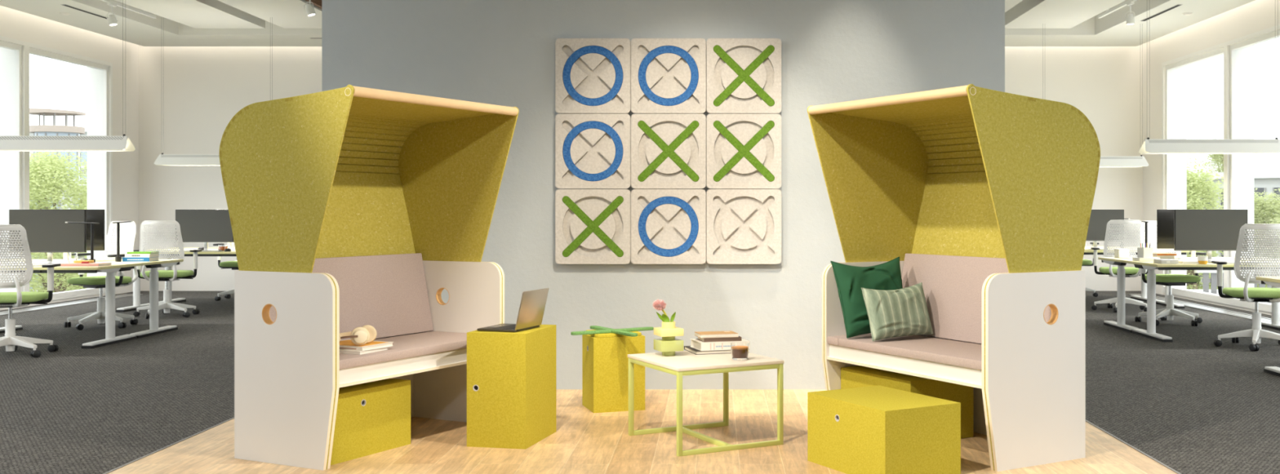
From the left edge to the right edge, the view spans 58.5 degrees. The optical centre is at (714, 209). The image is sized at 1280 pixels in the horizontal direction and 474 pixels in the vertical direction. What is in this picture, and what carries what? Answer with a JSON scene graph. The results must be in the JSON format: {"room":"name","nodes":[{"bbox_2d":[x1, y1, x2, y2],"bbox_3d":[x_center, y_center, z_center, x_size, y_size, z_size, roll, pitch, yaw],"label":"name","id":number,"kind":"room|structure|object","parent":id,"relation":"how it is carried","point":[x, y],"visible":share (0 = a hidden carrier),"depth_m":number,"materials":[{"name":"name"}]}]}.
{"room":"common room","nodes":[
{"label":"common room","id":0,"kind":"room"},
{"bbox_2d":[0,4,138,311],"bbox_3d":[-8.650,-0.840,6.905,0.300,4.320,19.810,0,0,0],"label":"wall","id":1,"kind":"structure","parent":0,"point":[14,24],"depth_m":16.18,"materials":[{"name":"white paint"}]},
{"bbox_2d":[0,35,26,292],"bbox_3d":[-8.644,-0.453,13.060,0.312,3.235,2.000,0,0,0],"label":"window","id":2,"kind":"structure","parent":1,"relation":"in","point":[13,52],"depth_m":13.97,"materials":[{"name":"white paint"}]},
{"bbox_2d":[26,42,112,301],"bbox_3d":[-8.644,-0.453,15.060,0.312,3.235,2.000,0,0,0],"label":"window","id":3,"kind":"structure","parent":1,"relation":"in","point":[100,73],"depth_m":15.97,"materials":[{"name":"white paint"}]},
{"bbox_2d":[0,0,1254,46],"bbox_3d":[-1.095,-2.525,12.330,14.510,0.270,8.660,0,0,0],"label":"ceiling","id":4,"kind":"structure","parent":0,"point":[1112,29],"depth_m":14.52,"materials":[{"name":"paint"}]},
{"bbox_2d":[0,0,135,151],"bbox_3d":[-6.175,-1.470,10.610,1.470,1.840,0.218,0,0,0],"label":"pendant lamp","id":5,"kind":"object","parent":4,"relation":"hanging from","point":[7,143],"visible":1,"depth_m":10.56,"materials":[{"name":"white metal"}]},
{"bbox_2d":[153,152,220,165],"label":"pendant lamp","id":6,"kind":"object","parent":4,"relation":"hanging from","point":[188,159],"depth_m":14.07,"materials":[{"name":"white metal"}]},
{"bbox_2d":[1098,155,1148,167],"bbox_3d":[4.845,-1.470,14.620,1.370,1.840,0.218,0,0,0],"label":"pendant lamp","id":7,"kind":"object","parent":4,"relation":"hanging from","point":[1140,161],"visible":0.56,"depth_m":14.56,"materials":[{"name":"white metal"}]},
{"bbox_2d":[1138,137,1279,154],"bbox_3d":[4.845,-1.470,11.100,1.370,1.840,0.218,0,0,0],"label":"pendant lamp","id":8,"kind":"object","parent":4,"relation":"hanging from","point":[1149,146],"visible":1,"depth_m":11.05,"materials":[{"name":"white metal"}]},
{"bbox_2d":[0,291,1279,473],"bbox_3d":[-1.095,1.260,7.005,15.410,0.120,20.010,0,0,0],"label":"floor","id":9,"kind":"structure","parent":0,"point":[1192,405],"depth_m":7.60,"materials":[{"name":"grey carpet"}]},
{"bbox_2d":[0,224,61,357],"bbox_3d":[-5.803,0.659,9.381,0.690,1.081,0.679,0,0,-12],"label":"office chair","id":10,"kind":"object","parent":9,"relation":"on","point":[10,300],"visible":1,"depth_m":9.22,"materials":[{"name":"white plastic"}]},
{"bbox_2d":[12,297,97,314],"bbox_3d":[-8.141,1.194,14.153,0.315,0.011,2.280,0,0,0],"label":"floor vent","id":11,"kind":"object","parent":9,"relation":"in","point":[46,307],"depth_m":14.04,"materials":[{"name":"silver metal"}]},
{"bbox_2d":[0,262,143,349],"bbox_3d":[-6.195,0.848,10.217,1.750,0.705,0.794,0,0,0],"label":"office desk","id":12,"kind":"object","parent":9,"relation":"on","point":[110,339],"visible":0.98,"depth_m":10.18,"materials":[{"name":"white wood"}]},
{"bbox_2d":[8,209,86,264],"bbox_3d":[-6.060,0.246,10.365,0.690,0.497,0.170,0,0,0],"label":"monitor","id":13,"kind":"object","parent":12,"relation":"on","point":[47,231],"visible":0.79,"depth_m":10.34,"materials":[{"name":"black plastic"}]},
{"bbox_2d":[65,222,99,262],"bbox_3d":[-5.675,0.302,10.223,0.302,0.386,0.051,0,0,2],"label":"desk lamp","id":14,"kind":"object","parent":12,"relation":"on","point":[91,224],"visible":0.85,"depth_m":10.21,"materials":[{"name":"black plastic"}]},
{"bbox_2d":[60,262,111,266],"bbox_3d":[-5.530,0.482,10.030,0.330,0.024,0.220,0,0,0],"label":"notebook","id":15,"kind":"object","parent":12,"relation":"on","point":[69,264],"visible":0.93,"depth_m":9.92,"materials":[{"name":"pink paper"}]},
{"bbox_2d":[0,259,183,338],"bbox_3d":[-6.195,0.848,11.013,1.750,0.705,0.794,0,0,0],"label":"office desk","id":16,"kind":"object","parent":9,"relation":"on","point":[153,265],"visible":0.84,"depth_m":10.98,"materials":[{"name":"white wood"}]},
{"bbox_2d":[53,209,104,262],"bbox_3d":[-6.170,0.246,10.855,0.690,0.497,0.170,0,0,0],"label":"monitor","id":17,"kind":"object","parent":16,"relation":"on","point":[92,215],"visible":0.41,"depth_m":10.85,"materials":[{"name":"grey plastic"}]},
{"bbox_2d":[112,221,133,262],"bbox_3d":[-5.659,0.301,10.890,0.051,0.386,0.252,0,0,10],"label":"desk lamp","id":18,"kind":"object","parent":16,"relation":"on","point":[117,259],"visible":1,"depth_m":10.82,"materials":[{"name":"black plastic"}]},
{"bbox_2d":[122,257,158,262],"bbox_3d":[-5.525,0.475,10.970,0.250,0.038,0.210,0,0,-2],"label":"book","id":19,"kind":"object","parent":16,"relation":"on","point":[151,259],"visible":0.98,"depth_m":10.87,"materials":[{"name":"blue paper"}]},
{"bbox_2d":[63,221,137,330],"bbox_3d":[-6.278,0.659,11.658,0.690,1.081,0.679,0,0,25],"label":"office chair","id":20,"kind":"object","parent":9,"relation":"on","point":[127,235],"visible":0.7,"depth_m":11.69,"materials":[{"name":"white plastic"}]},
{"bbox_2d":[133,220,201,319],"bbox_3d":[-6.173,0.659,12.831,0.690,1.081,0.679,0,0,-10],"label":"office chair","id":21,"kind":"object","parent":9,"relation":"on","point":[151,227],"visible":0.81,"depth_m":12.62,"materials":[{"name":"white plastic"}]},
{"bbox_2d":[115,249,236,312],"bbox_3d":[-6.195,0.848,13.737,1.750,0.705,0.794,0,0,0],"label":"office desk","id":22,"kind":"object","parent":9,"relation":"on","point":[136,285],"visible":0.16,"depth_m":13.53,"materials":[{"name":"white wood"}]},
{"bbox_2d":[175,209,234,250],"bbox_3d":[-6.090,0.246,13.615,0.690,0.497,0.170,0,0,0],"label":"monitor","id":23,"kind":"object","parent":22,"relation":"on","point":[206,226],"visible":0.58,"depth_m":13.59,"materials":[{"name":"grey plastic"}]},
{"bbox_2d":[158,247,235,303],"bbox_3d":[-6.195,0.848,14.533,1.750,0.705,0.794,0,0,0],"label":"office desk","id":24,"kind":"object","parent":9,"relation":"on","point":[180,300],"visible":0.07,"depth_m":14.52,"materials":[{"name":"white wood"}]},
{"bbox_2d":[213,242,239,301],"bbox_3d":[-6.297,0.659,15.199,0.690,1.081,0.679,0,0,-5],"label":"office chair","id":25,"kind":"object","parent":9,"relation":"on","point":[233,265],"visible":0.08,"depth_m":15.04,"materials":[{"name":"green fabric"}]},
{"bbox_2d":[1090,219,1147,312],"bbox_3d":[4.838,0.659,13.552,0.690,1.081,0.679,0,0,12],"label":"office chair","id":26,"kind":"object","parent":9,"relation":"on","point":[1130,272],"visible":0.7,"depth_m":13.33,"materials":[{"name":"white plastic"}]},
{"bbox_2d":[1084,246,1158,302],"bbox_3d":[4.880,0.848,15.023,1.760,0.705,0.794,0,0,0],"label":"office desk","id":27,"kind":"object","parent":9,"relation":"on","point":[1144,286],"visible":0.06,"depth_m":14.99,"materials":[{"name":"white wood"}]},
{"bbox_2d":[1084,248,1189,308],"bbox_3d":[4.880,0.848,14.227,1.760,0.705,0.794,0,0,0],"label":"office desk","id":28,"kind":"object","parent":9,"relation":"on","point":[1086,251],"visible":0.09,"depth_m":13.89,"materials":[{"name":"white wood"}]},
{"bbox_2d":[1085,209,1124,249],"bbox_3d":[4.750,0.246,14.215,0.690,0.497,0.170,0,0,0],"label":"monitor","id":29,"kind":"object","parent":28,"relation":"on","point":[1099,219],"visible":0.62,"depth_m":14.19,"materials":[{"name":"grey plastic"}]},
{"bbox_2d":[1134,220,1206,326],"bbox_3d":[4.803,0.659,12.019,0.690,1.081,0.679,0,0,-8],"label":"office chair","id":30,"kind":"object","parent":9,"relation":"on","point":[1164,314],"visible":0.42,"depth_m":11.99,"materials":[{"name":"white plastic"}]},
{"bbox_2d":[1097,257,1279,333],"bbox_3d":[4.880,0.848,11.503,1.760,0.705,0.794,0,0,0],"label":"office desk","id":31,"kind":"object","parent":9,"relation":"on","point":[1121,263],"visible":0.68,"depth_m":11.47,"materials":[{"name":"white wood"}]},
{"bbox_2d":[1156,209,1197,259],"bbox_3d":[4.760,0.246,11.365,0.690,0.497,0.170,0,0,0],"label":"monitor","id":32,"kind":"object","parent":31,"relation":"on","point":[1165,218],"visible":0.38,"depth_m":11.36,"materials":[{"name":"grey plastic"}]},
{"bbox_2d":[1125,260,1279,342],"bbox_3d":[4.880,0.848,10.707,1.760,0.705,0.794,0,0,0],"label":"office desk","id":33,"kind":"object","parent":9,"relation":"on","point":[1150,333],"visible":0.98,"depth_m":10.67,"materials":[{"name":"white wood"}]},
{"bbox_2d":[1132,257,1159,261],"bbox_3d":[4.155,0.477,10.980,0.210,0.034,0.140,0,0,-6],"label":"desk tray","id":34,"kind":"object","parent":33,"relation":"on","point":[1134,259],"visible":0.84,"depth_m":10.91,"materials":[{"name":"white plastic"}]},
{"bbox_2d":[1137,247,1152,257],"bbox_3d":[4.140,0.413,10.970,0.100,0.095,0.100,0,0,-14],"label":"box","id":35,"kind":"object","parent":34,"relation":"on","point":[1144,252],"visible":1,"depth_m":10.93,"materials":[{"name":"white plastic"}]},
{"bbox_2d":[1173,209,1247,262],"bbox_3d":[4.700,0.246,10.815,0.690,0.497,0.170,0,0,0],"label":"monitor","id":36,"kind":"object","parent":33,"relation":"on","point":[1208,230],"visible":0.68,"depth_m":10.79,"materials":[{"name":"grey plastic"}]},
{"bbox_2d":[1173,299,1252,319],"bbox_3d":[5.917,1.194,13.675,0.285,0.011,2.680,0,0,0],"label":"floor vent","id":37,"kind":"object","parent":9,"relation":"in","point":[1241,315],"depth_m":13.46,"materials":[{"name":"silver metal"}]},
{"bbox_2d":[1211,223,1279,351],"bbox_3d":[4.718,0.659,9.932,0.690,1.081,0.679,0,0,10],"label":"office chair","id":38,"kind":"object","parent":9,"relation":"on","point":[1256,295],"visible":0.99,"depth_m":9.72,"materials":[{"name":"white plastic"}]},
{"bbox_2d":[1255,276,1279,377],"bbox_3d":[4.880,0.848,8.035,1.760,0.705,0.790,0,0,0],"label":"office desk","id":39,"kind":"object","parent":9,"relation":"on","point":[1271,281],"visible":1,"depth_m":8.28,"materials":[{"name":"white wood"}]},
{"bbox_2d":[138,44,1142,291],"bbox_3d":[-1.095,-0.900,16.910,15.410,4.200,0.200,0,0,0],"label":"wall","id":40,"kind":"structure","parent":0,"point":[188,96],"depth_m":16.81,"materials":[{"name":"white paint"}]},
{"bbox_2d":[107,390,1177,473],"bbox_3d":[-0.330,1.260,2.424,4.860,0.120,10.848,0,0,0],"label":"floor planks","id":41,"kind":"structure","parent":0,"point":[584,442],"depth_m":5.71,"materials":[{"name":"brown wood"}]},
{"bbox_2d":[103,417,234,473],"bbox_3d":[-2.766,1.248,2.424,0.012,0.103,10.848,0,0,0],"label":"trim","id":42,"kind":"structure","parent":41,"relation":"attached to","point":[143,457],"depth_m":5.73,"materials":[{"name":"grey"}]},
{"bbox_2d":[218,84,519,471],"bbox_3d":[-1.751,0.315,5.929,0.871,1.770,1.283,0,0,27],"label":"booth","id":43,"kind":"object","parent":41,"relation":"on","point":[350,207],"visible":0.97,"depth_m":5.86,"materials":[{"name":"yellow fabric"}]},
{"bbox_2d":[218,84,354,273],"bbox_3d":[-2.030,-0.138,5.373,0.870,0.864,0.010,0,0,27],"label":"hood","id":44,"kind":"object","parent":43,"relation":"attached to","point":[279,157],"depth_m":5.37,"materials":[{"name":"yellow fabric"}]},
{"bbox_2d":[269,253,433,341],"bbox_3d":[-1.935,0.472,6.021,0.131,0.443,1.195,0,0,27],"label":"cushion","id":45,"kind":"object","parent":43,"relation":"on","point":[392,294],"depth_m":6.23,"materials":[{"name":"beige fabric"}]},
{"bbox_2d":[339,346,388,355],"bbox_3d":[-1.782,0.686,5.598,0.270,0.016,0.212,0,0,22],"label":"book","id":46,"kind":"object","parent":43,"relation":"on","point":[341,352],"visible":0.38,"depth_m":5.49,"materials":[{"name":"white paper"}]},
{"bbox_2d":[339,339,393,351],"bbox_3d":[-1.768,0.668,5.620,0.275,0.021,0.222,0,0,25],"label":"book","id":47,"kind":"object","parent":46,"relation":"on","point":[348,344],"visible":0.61,"depth_m":5.55,"materials":[{"name":"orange paper"}]},
{"bbox_2d":[339,324,377,345],"bbox_3d":[-1.777,0.612,5.558,0.223,0.090,0.192,0,0,0],"label":"headphones","id":48,"kind":"object","parent":47,"relation":"on","point":[367,334],"visible":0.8,"depth_m":5.49,"materials":[{"name":"beige plastic"}]},
{"bbox_2d":[350,327,369,345],"bbox_3d":[-1.715,0.612,5.500,0.087,0.090,0.069,0,0,0],"label":"ear cup","id":49,"kind":"object","parent":48,"relation":"on","point":[359,335],"depth_m":5.48,"materials":[{"name":"beige plastic"}]},
{"bbox_2d":[361,324,377,343],"bbox_3d":[-1.709,0.612,5.610,0.087,0.090,0.069,0,0,0],"label":"ear cup","id":50,"kind":"object","parent":48,"relation":"on","point":[372,331],"depth_m":5.60,"materials":[{"name":"beige leather"}]},
{"bbox_2d":[339,331,466,369],"bbox_3d":[-1.672,0.717,5.890,0.462,0.043,1.199,0,0,27],"label":"seat cushion","id":51,"kind":"object","parent":43,"relation":"on","point":[432,344],"depth_m":5.84,"materials":[{"name":"beige fabric"}]},
{"bbox_2d":[397,106,519,262],"bbox_3d":[-1.473,-0.138,6.486,0.870,0.864,0.010,0,0,27],"label":"hood","id":52,"kind":"object","parent":43,"relation":"attached to","point":[451,168],"depth_m":6.49,"materials":[{"name":"yellow fabric"}]},
{"bbox_2d":[330,378,410,466],"bbox_3d":[-1.880,1.036,5.663,0.432,0.327,0.590,0,0,27],"label":"storage box","id":53,"kind":"object","parent":41,"relation":"on","point":[372,418],"visible":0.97,"depth_m":5.59,"materials":[{"name":"yellow fabric"}]},
{"bbox_2d":[466,324,555,449],"bbox_3d":[-1.056,0.911,5.957,0.315,0.578,0.462,0,0,11],"label":"storage box","id":54,"kind":"object","parent":41,"relation":"on","point":[511,376],"visible":1,"depth_m":5.75,"materials":[{"name":"yellow fabric"}]},
{"bbox_2d":[476,288,549,332],"bbox_3d":[-1.047,0.517,5.918,0.270,0.207,0.280,0,0,18],"label":"laptop","id":55,"kind":"object","parent":54,"relation":"on","point":[532,304],"visible":1,"depth_m":5.87,"materials":[{"name":"grey metal"}]},
{"bbox_2d":[582,329,644,413],"bbox_3d":[-0.617,0.969,6.908,0.316,0.462,0.300,0,0,-19],"label":"stool","id":56,"kind":"object","parent":41,"relation":"on","point":[605,359],"visible":0.88,"depth_m":6.77,"materials":[{"name":"yellow fabric"}]},
{"bbox_2d":[570,325,653,337],"bbox_3d":[-0.612,0.729,6.845,0.405,0.017,0.405,0,0,12],"label":"cross","id":57,"kind":"object","parent":56,"relation":"on","point":[600,330],"visible":1,"depth_m":6.79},
{"bbox_2d":[627,351,783,457],"bbox_3d":[-0.056,0.985,5.936,0.604,0.430,0.604,0,0,-28],"label":"coffee table","id":58,"kind":"object","parent":41,"relation":"on","point":[684,363],"visible":0.93,"depth_m":5.80,"materials":[{"name":"yellow"}]},
{"bbox_2d":[653,321,683,356],"bbox_3d":[-0.245,0.681,6.020,0.125,0.178,0.125,0,0,-22],"label":"vase","id":59,"kind":"object","parent":58,"relation":"on","point":[668,345],"visible":1,"depth_m":5.98,"materials":[{"name":"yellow ceramic"}]},
{"bbox_2d":[653,299,675,322],"bbox_3d":[-0.270,0.547,6.020,0.125,0.151,0.083,0,0,0],"label":"flower","id":60,"kind":"object","parent":59,"relation":"in","point":[664,317],"visible":1,"depth_m":6.01,"materials":[{"name":"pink plant"}]},
{"bbox_2d":[684,346,749,355],"bbox_3d":[0.008,0.760,6.200,0.300,0.019,0.240,0,0,-17],"label":"book","id":61,"kind":"object","parent":58,"relation":"on","point":[688,348],"visible":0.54,"depth_m":6.08,"materials":[{"name":"grey paper"}]},
{"bbox_2d":[689,338,750,351],"bbox_3d":[0.026,0.729,6.185,0.275,0.043,0.200,0,0,-18],"label":"book","id":62,"kind":"object","parent":61,"relation":"on","point":[697,344],"visible":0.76,"depth_m":6.08,"materials":[{"name":"white paper"}]},
{"bbox_2d":[697,336,741,342],"bbox_3d":[0.022,0.697,6.180,0.210,0.021,0.150,0,0,-16],"label":"notebook","id":63,"kind":"object","parent":62,"relation":"on","point":[735,339],"visible":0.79,"depth_m":6.11,"materials":[{"name":"brown paper"}]},
{"bbox_2d":[694,331,738,338],"bbox_3d":[0.009,0.677,6.170,0.210,0.020,0.161,0,0,-14],"label":"book","id":64,"kind":"object","parent":63,"relation":"on","point":[704,335],"visible":1,"depth_m":6.12,"materials":[{"name":"paper"}]},
{"bbox_2d":[730,342,749,360],"bbox_3d":[0.128,0.728,5.845,0.094,0.085,0.094,0,0,0],"label":"glass","id":65,"kind":"object","parent":58,"relation":"on","point":[740,350],"visible":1,"depth_m":5.81,"materials":[{"name":"brown"}]},
{"bbox_2d":[807,386,960,473],"bbox_3d":[0.775,1.036,5.293,0.432,0.327,0.590,0,0,-30],"label":"storage box","id":66,"kind":"object","parent":41,"relation":"on","point":[873,429],"visible":1,"depth_m":5.11,"materials":[{"name":"yellow fabric"}]},
{"bbox_2d":[840,365,973,439],"bbox_3d":[1.029,1.036,6.155,0.430,0.327,0.590,0,0,-31],"label":"storage box","id":67,"kind":"object","parent":41,"relation":"on","point":[852,377],"visible":0.31,"depth_m":5.98,"materials":[{"name":"yellow fabric"}]},
{"bbox_2d":[807,84,1100,471],"bbox_3d":[1.195,0.315,5.901,0.871,1.770,1.283,0,0,-31],"label":"booth","id":68,"kind":"object","parent":41,"relation":"on","point":[984,197],"visible":0.8,"depth_m":5.53,"materials":[{"name":"yellow fabric"}]},
{"bbox_2d":[827,333,871,346],"bbox_3d":[0.839,0.717,6.329,0.462,0.043,0.098,0,0,-31],"label":"seat cushion","id":69,"kind":"object","parent":68,"relation":"on","point":[833,340],"depth_m":6.24,"materials":[{"name":"beige fabric"}]},
{"bbox_2d":[830,257,902,338],"bbox_3d":[0.855,0.476,6.230,0.480,0.426,0.184,0,0,-31],"label":"pillow","id":70,"kind":"object","parent":68,"relation":"on","point":[850,280],"visible":0.6,"depth_m":6.13,"materials":[{"name":"green fabric"}]},
{"bbox_2d":[807,105,928,262],"bbox_3d":[0.879,-0.138,6.437,0.870,0.864,0.010,0,0,-31],"label":"hood","id":71,"kind":"object","parent":68,"relation":"attached to","point":[875,166],"depth_m":6.44,"materials":[{"name":"yellow fabric"}]},
{"bbox_2d":[861,282,933,342],"bbox_3d":[0.980,0.544,6.101,0.425,0.292,0.161,0,0,-32],"label":"pillow","id":72,"kind":"object","parent":68,"relation":"on","point":[904,312],"visible":1,"depth_m":6.03,"materials":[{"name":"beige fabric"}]},
{"bbox_2d":[838,335,982,370],"bbox_3d":[1.144,0.717,5.812,0.462,0.043,1.099,0,0,-31],"label":"seat cushion","id":73,"kind":"object","parent":68,"relation":"on","point":[947,354],"depth_m":5.79,"materials":[{"name":"beige fabric"}]},
{"bbox_2d":[901,253,1051,344],"bbox_3d":[1.373,0.472,6.005,0.131,0.443,1.195,0,0,-31],"label":"cushion","id":74,"kind":"object","parent":68,"relation":"on","point":[953,283],"depth_m":6.12,"materials":[{"name":"beige fabric"}]},
{"bbox_2d":[966,84,1100,273],"bbox_3d":[1.512,-0.138,5.365,0.870,0.864,0.010,0,0,-31],"label":"hood","id":75,"kind":"object","parent":68,"relation":"attached to","point":[1041,157],"depth_m":5.36,"materials":[{"name":"yellow fabric"}]},
{"bbox_2d":[1085,420,1181,473],"bbox_3d":[2.106,1.248,2.424,0.012,0.103,10.848,0,0,0],"label":"trim","id":76,"kind":"structure","parent":41,"relation":"attached to","point":[1088,422],"depth_m":5.70,"materials":[{"name":"grey"}]},
{"bbox_2d":[321,0,1004,390],"bbox_3d":[-0.344,-0.900,7.723,4.553,4.200,0.250,0,0,0],"label":"wall","id":77,"kind":"structure","parent":0,"point":[498,52],"depth_m":7.60,"materials":[{"name":"grey paint"}]},
{"bbox_2d":[555,189,631,264],"bbox_3d":[-0.809,0.112,7.574,0.497,0.497,0.045,0,0,0],"label":"art tile","id":78,"kind":"structure","parent":77,"relation":"attached to","point":[568,226],"depth_m":7.55,"materials":[{"name":"beige"}]},
{"bbox_2d":[562,195,623,257],"bbox_3d":[-0.809,0.112,7.561,0.405,0.405,0.017,0,0,0],"label":"cross","id":79,"kind":"object","parent":78,"relation":"attached to","point":[593,226],"visible":1,"depth_m":7.55,"materials":[{"name":"green fabric"}]},
{"bbox_2d":[555,38,631,113],"bbox_3d":[-0.809,-0.889,7.574,0.497,0.497,0.045,0,0,0],"label":"art tile","id":80,"kind":"structure","parent":77,"relation":"attached to","point":[593,75],"depth_m":7.55,"materials":[{"name":"fabric"}]},
{"bbox_2d":[562,45,622,106],"bbox_3d":[-0.809,-0.889,7.561,0.400,0.400,0.017,0,0,0],"label":"art ring","id":81,"kind":"object","parent":80,"relation":"attached to","point":[581,51],"visible":1,"depth_m":7.55,"materials":[{"name":"blue fabric"}]},
{"bbox_2d":[555,113,631,188],"bbox_3d":[-0.809,-0.389,7.574,0.497,0.497,0.045,0,0,0],"label":"art tile","id":82,"kind":"structure","parent":77,"relation":"attached to","point":[593,151],"depth_m":7.55,"materials":[{"name":"beige"}]},
{"bbox_2d":[562,120,622,181],"bbox_3d":[-0.809,-0.389,7.561,0.400,0.400,0.017,0,0,0],"label":"art ring","id":83,"kind":"object","parent":82,"relation":"attached to","point":[580,127],"visible":1,"depth_m":7.55,"materials":[{"name":"blue fabric"}]},
{"bbox_2d":[631,113,706,188],"bbox_3d":[-0.308,-0.389,7.574,0.497,0.497,0.045,0,0,0],"label":"art tile","id":84,"kind":"structure","parent":77,"relation":"attached to","point":[668,126],"depth_m":7.55,"materials":[{"name":"beige"}]},
{"bbox_2d":[637,120,698,182],"bbox_3d":[-0.308,-0.389,7.561,0.405,0.405,0.017,0,0,0],"label":"cross","id":85,"kind":"object","parent":84,"relation":"attached to","point":[668,150],"visible":1,"depth_m":7.55,"materials":[{"name":"green fabric"}]},
{"bbox_2d":[631,189,706,264],"bbox_3d":[-0.308,0.112,7.574,0.497,0.497,0.045,0,0,0],"label":"art tile","id":86,"kind":"structure","parent":77,"relation":"attached to","point":[668,226],"depth_m":7.55,"materials":[{"name":"beige"}]},
{"bbox_2d":[638,196,698,257],"bbox_3d":[-0.308,0.112,7.561,0.400,0.400,0.017,0,0,0],"label":"art ring","id":87,"kind":"object","parent":86,"relation":"attached to","point":[682,204],"visible":1,"depth_m":7.55,"materials":[{"name":"blue fabric"}]},
{"bbox_2d":[631,38,706,113],"bbox_3d":[-0.308,-0.889,7.574,0.497,0.497,0.045,0,0,0],"label":"art tile","id":88,"kind":"structure","parent":77,"relation":"attached to","point":[668,75],"depth_m":7.55,"materials":[{"name":"beige"}]},
{"bbox_2d":[638,45,698,106],"bbox_3d":[-0.308,-0.889,7.561,0.400,0.400,0.017,0,0,0],"label":"art ring","id":89,"kind":"object","parent":88,"relation":"attached to","point":[679,51],"visible":1,"depth_m":7.55,"materials":[{"name":"blue fabric"}]},
{"bbox_2d":[706,189,781,264],"bbox_3d":[0.192,0.112,7.574,0.497,0.497,0.045,0,0,0],"label":"art tile","id":90,"kind":"structure","parent":77,"relation":"attached to","point":[744,226],"depth_m":7.55,"materials":[{"name":"beige"}]},
{"bbox_2d":[706,113,781,188],"bbox_3d":[0.192,-0.389,7.574,0.497,0.497,0.045,0,0,0],"label":"art tile","id":91,"kind":"structure","parent":77,"relation":"attached to","point":[744,126],"depth_m":7.55,"materials":[{"name":"beige"}]},
{"bbox_2d":[713,120,774,182],"bbox_3d":[0.192,-0.389,7.561,0.405,0.405,0.017,0,0,0],"label":"cross","id":92,"kind":"object","parent":91,"relation":"attached to","point":[744,151],"visible":1,"depth_m":7.55,"materials":[{"name":"green fabric"}]},
{"bbox_2d":[706,38,781,113],"bbox_3d":[0.192,-0.889,7.574,0.497,0.497,0.045,0,0,0],"label":"art tile","id":93,"kind":"structure","parent":77,"relation":"attached to","point":[744,51],"depth_m":7.55,"materials":[{"name":"beige"}]},
{"bbox_2d":[713,44,774,106],"bbox_3d":[0.192,-0.889,7.561,0.405,0.405,0.017,0,0,0],"label":"cross","id":94,"kind":"object","parent":93,"relation":"attached to","point":[743,75],"visible":1,"depth_m":7.55,"materials":[{"name":"green fabric"}]},
{"bbox_2d":[1142,0,1279,315],"bbox_3d":[6.460,-0.840,6.905,0.300,4.320,19.810,0,0,0],"label":"wall","id":95,"kind":"structure","parent":0,"point":[1255,15],"depth_m":15.83,"materials":[{"name":"white paint"}]},
{"bbox_2d":[1161,42,1225,304],"bbox_3d":[6.454,-0.453,15.060,0.312,3.235,2.000,0,0,0],"label":"window","id":96,"kind":"structure","parent":95,"relation":"in","point":[1174,72],"depth_m":15.97,"materials":[{"name":"white paint"}]},
{"bbox_2d":[1225,24,1279,312],"bbox_3d":[6.454,-0.453,13.060,0.312,3.235,2.000,0,0,0],"label":"window","id":97,"kind":"structure","parent":95,"relation":"in","point":[1239,51],"depth_m":13.97,"materials":[{"name":"white paint"}]},
{"bbox_3d":[-1.095,-2.705,12.405,14.810,0.090,8.810,0,0,0],"label":"ceiling","id":98,"kind":"structure","parent":0,"visible":0},
{"bbox_2d":[101,0,156,17],"bbox_3d":[-7.100,-2.545,11.725,0.036,0.230,5.450,0,0,0],"label":"track","id":99,"kind":"object","parent":98,"relation":"hanging from","point":[142,11],"visible":0.71,"depth_m":13.87,"materials":[{"name":"white metal"}]},
{"label":"outside","id":100,"kind":"structure","parent":0,"visible":0},
{"bbox_2d":[1191,289,1266,302],"bbox_3d":[11.850,2.200,18.000,10.300,0.200,24.000,0,0,0],"label":"floor","id":101,"kind":"structure","parent":100,"point":[1202,291],"depth_m":29.47,"materials":[{"name":"grey"}]},
{"bbox_2d":[1199,270,1271,303],"bbox_3d":[11.323,1.535,19.104,6.100,1.010,0.130,0,0,8],"label":"slatted screen","id":102,"kind":"object","parent":101,"relation":"on","point":[1206,280],"visible":0.11,"depth_m":19.47,"materials":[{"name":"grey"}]},
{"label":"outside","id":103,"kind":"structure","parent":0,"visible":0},
{"bbox_3d":[0.000,8.300,140.000,440.000,0.200,360.000,0,0,0],"label":"ground","id":104,"kind":"structure","parent":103,"visible":0},
{"bbox_2d":[29,108,85,178],"bbox_3d":[-51.585,0.166,88.990,4.230,16.068,3.780,0,0,0],"label":"pavilion building","id":105,"kind":"structure","parent":104,"relation":"on","point":[38,130],"depth_m":87.86,"materials":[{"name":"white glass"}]},
{"bbox_2d":[29,151,87,293],"bbox_3d":[-25.011,2.803,42.958,5.077,10.811,5.348,0,0,-33],"label":"tree","id":106,"kind":"object","parent":104,"relation":"on","point":[42,172],"visible":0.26,"depth_m":42.44,"materials":[{"name":"green plant"}]},
{"bbox_2d":[29,128,87,178],"bbox_3d":[-79.680,-0.250,122.603,44.800,16.900,10.800,0,0,-20],"label":"office building","id":107,"kind":"structure","parent":104,"relation":"on","point":[83,155],"depth_m":121.79,"materials":[{"name":"grey"}]},
{"bbox_2d":[1186,155,1223,289],"bbox_3d":[17.735,3.101,42.201,3.892,10.215,3.756,0,0,-37],"label":"tree","id":108,"kind":"object","parent":104,"relation":"on","point":[1198,185],"visible":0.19,"depth_m":41.43,"materials":[{"name":"green plant"}]},
{"bbox_2d":[1198,137,1258,173],"bbox_3d":[46.462,0.734,103.813,5.896,14.942,6.462,0,0,0],"label":"tree","id":109,"kind":"object","parent":104,"relation":"on","point":[1218,158],"visible":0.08,"depth_m":103.45,"materials":[{"name":"green plant"}]},
{"bbox_2d":[1190,171,1279,286],"bbox_3d":[34.158,2.975,70.854,9.800,10.450,8.800,0,0,43],"label":"office building","id":110,"kind":"structure","parent":104,"relation":"on","point":[1267,181],"depth_m":67.09,"materials":[{"name":"grey"}]},
{"bbox_2d":[1222,186,1279,288],"bbox_3d":[22.538,3.555,46.113,4.602,9.312,4.134,0,0,-34],"label":"tree","id":111,"kind":"object","parent":104,"relation":"on","point":[1265,209],"visible":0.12,"depth_m":45.82,"materials":[{"name":"green plant"}]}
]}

